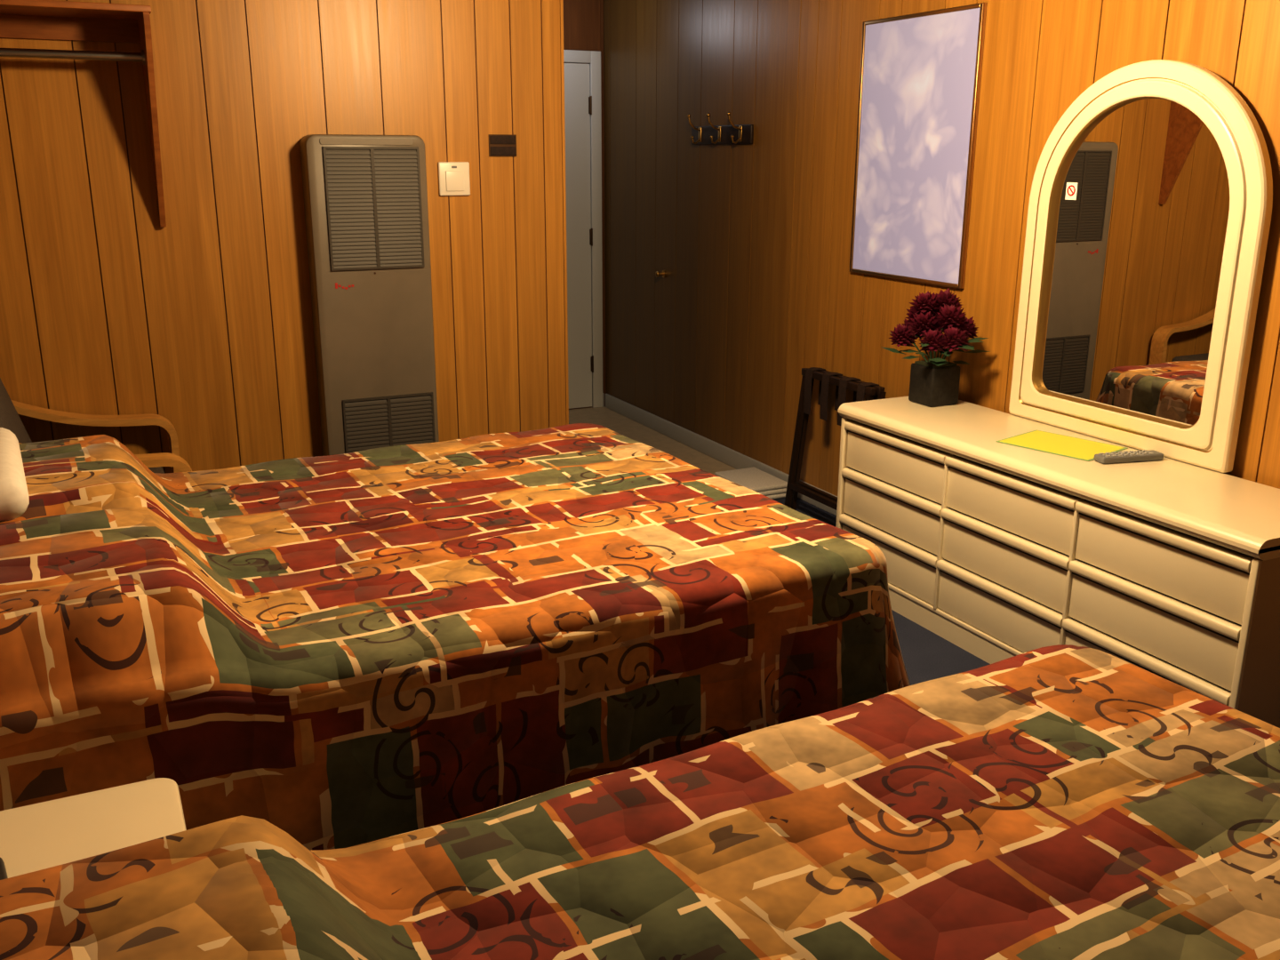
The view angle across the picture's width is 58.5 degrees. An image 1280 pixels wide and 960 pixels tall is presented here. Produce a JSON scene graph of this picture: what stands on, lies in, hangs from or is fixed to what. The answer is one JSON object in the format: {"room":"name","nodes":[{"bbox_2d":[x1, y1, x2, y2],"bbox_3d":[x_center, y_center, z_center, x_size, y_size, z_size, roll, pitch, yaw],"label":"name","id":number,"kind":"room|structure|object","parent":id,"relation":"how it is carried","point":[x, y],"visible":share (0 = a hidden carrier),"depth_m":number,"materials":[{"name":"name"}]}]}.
{"room":"motel room","nodes":[
{"label":"motel room","id":0,"kind":"room"},
{"bbox_2d":[0,0,568,473],"bbox_3d":[-1.547,-0.917,4.185,2.692,2.440,0.160,-7,18,-25],"label":"wall","id":1,"kind":"structure","parent":0,"point":[202,322],"depth_m":4.15,"materials":[{"name":"brown wood"}]},
{"bbox_2d":[0,0,166,226],"bbox_3d":[-2.037,-1.135,3.606,0.969,0.695,0.299,-7,18,-25],"label":"closet shelf","id":2,"kind":"object","parent":1,"relation":"attached to","point":[49,20],"visible":1,"depth_m":3.70,"materials":[{"name":"brown wood"}]},
{"bbox_2d":[438,161,470,195],"bbox_3d":[-0.719,-1.167,4.429,0.124,0.127,0.019,-7,18,-25],"label":"switch","id":3,"kind":"object","parent":1,"relation":"attached to","point":[453,177],"visible":1,"depth_m":4.42,"materials":[{"name":"white plastic"}]},
{"bbox_2d":[488,134,516,156],"bbox_3d":[-0.538,-1.312,4.484,0.112,0.082,0.010,-7,18,-25],"label":"plaque","id":4,"kind":"object","parent":1,"relation":"attached to","point":[500,145],"visible":1,"depth_m":4.48,"materials":[{"name":"brown wood"}]},
{"bbox_2d":[563,0,605,409],"bbox_3d":[-1.125,-1.517,6.278,2.402,2.440,0.236,-7,18,-25],"label":"door","id":5,"kind":"structure","parent":0,"point":[583,20],"depth_m":6.60,"materials":[{"name":"white wood"}]},
{"bbox_2d":[568,406,990,685],"bbox_3d":[-0.120,0.744,3.021,3.882,0.100,7.950,-7,18,-25],"label":"floor","id":6,"kind":"structure","parent":0,"point":[927,656],"depth_m":3.85,"materials":[{"name":"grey carpet"}]},
{"bbox_2d":[0,777,186,878],"bbox_3d":[-0.967,0.812,1.597,0.680,0.550,0.348,-7,18,-25],"label":"nightstand","id":7,"kind":"object","parent":6,"relation":"on","point":[34,837],"visible":0.35,"depth_m":1.67,"materials":[{"name":"beige paint"}]},
{"bbox_2d":[0,857,7,879],"bbox_3d":[-0.906,0.529,1.430,0.205,0.085,0.160,-10,19,-33],"label":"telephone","id":8,"kind":"object","parent":7,"relation":"on","point":[3,871],"visible":0.26,"depth_m":1.51,"materials":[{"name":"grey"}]},
{"bbox_2d":[0,378,191,473],"bbox_3d":[-1.857,0.011,3.760,0.686,0.889,0.700,-7,18,-25],"label":"armchair","id":9,"kind":"object","parent":6,"relation":"on","point":[10,410],"visible":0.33,"depth_m":3.92,"materials":[{"name":"brown wood"}]},
{"bbox_2d":[299,134,439,455],"bbox_3d":[-1.017,-0.515,4.395,0.436,1.555,0.141,-7,18,-25],"label":"heater","id":10,"kind":"object","parent":6,"relation":"on","point":[365,196],"visible":0.85,"depth_m":4.28,"materials":[{"name":"metal"}]},
{"bbox_2d":[0,423,910,850],"bbox_3d":[-0.675,0.234,2.889,2.318,0.950,1.837,-9,18,-28],"label":"bed","id":11,"kind":"object","parent":6,"relation":"on","point":[350,649],"visible":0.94,"depth_m":2.37,"materials":[{"name":"multicoloured fabric"}]},
{"bbox_2d":[714,467,787,499],"bbox_3d":[0.512,0.019,5.253,0.235,0.065,0.330,-7,18,-25],"label":"folded towel","id":12,"kind":"object","parent":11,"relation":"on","point":[759,481],"visible":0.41,"depth_m":5.18,"materials":[{"name":"fabric"}]},
{"bbox_2d":[0,644,1279,959],"bbox_3d":[0.344,0.746,1.120,2.416,0.950,1.847,-9,18,-28],"label":"bed","id":13,"kind":"object","parent":6,"relation":"on","point":[1060,802],"visible":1,"depth_m":1.50,"materials":[{"name":"multicoloured fabric"}]},
{"bbox_2d":[784,367,886,510],"bbox_3d":[0.788,-0.115,4.700,0.139,0.633,0.504,-7,18,-25],"label":"luggage rack","id":14,"kind":"object","parent":6,"relation":"on","point":[873,391],"visible":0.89,"depth_m":4.77,"materials":[{"name":"brown wood"}]},
{"bbox_2d":[835,59,1279,727],"bbox_3d":[1.256,-0.302,3.331,0.457,1.751,1.628,-7,18,-25],"label":"dresser","id":15,"kind":"object","parent":6,"relation":"on","point":[1149,211],"visible":0.93,"depth_m":3.25,"materials":[{"name":"beige paint"}]},
{"bbox_2d":[882,288,990,407],"bbox_3d":[1.013,-0.459,3.949,0.276,0.397,0.382,-7,18,-25],"label":"flower pot","id":16,"kind":"object","parent":15,"relation":"on","point":[934,381],"visible":1,"depth_m":3.92,"materials":[{"name":"grey"}]},
{"bbox_2d":[995,430,1127,461],"bbox_3d":[1.268,-0.106,3.440,0.230,0.002,0.300,-13,21,-39],"label":"information sheet","id":17,"kind":"object","parent":15,"relation":"on","point":[1038,440],"visible":0.93,"depth_m":3.43,"materials":[{"name":"yellow paper"}]},
{"bbox_2d":[1093,449,1163,463],"bbox_3d":[1.398,-0.067,3.268,0.200,0.022,0.048,-4,16,-14],"label":"remote","id":18,"kind":"object","parent":15,"relation":"on","point":[1143,455],"visible":1,"depth_m":3.25,"materials":[{"name":"grey plastic"}]},
{"bbox_2d":[603,0,1279,495],"bbox_3d":[1.496,-0.688,3.428,0.217,2.440,7.950,-7,18,-25],"label":"wall","id":19,"kind":"structure","parent":0,"point":[728,276],"depth_m":4.88,"materials":[{"name":"brown wood"}]},
{"bbox_2d":[602,392,837,515],"bbox_3d":[-0.120,0.655,2.995,3.482,0.085,7.550,-7,18,-25],"label":"baseboard","id":20,"kind":"structure","parent":19,"relation":"attached to","point":[736,460],"depth_m":5.95,"materials":[{"name":"grey"}]},
{"bbox_2d":[687,112,753,143],"bbox_3d":[0.351,-1.649,5.366,0.089,0.139,0.560,-7,18,-25],"label":"hook rail","id":21,"kind":"object","parent":19,"relation":"attached to","point":[733,133],"visible":1,"depth_m":5.35,"materials":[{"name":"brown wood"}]},
{"bbox_2d":[849,2,987,288],"bbox_3d":[0.997,-1.210,4.197,0.018,0.940,0.657,-7,18,-25],"label":"picture frame","id":22,"kind":"object","parent":19,"relation":"attached to","point":[920,76],"visible":1,"depth_m":4.16,"materials":[{"name":"brown metal"}]}
]}

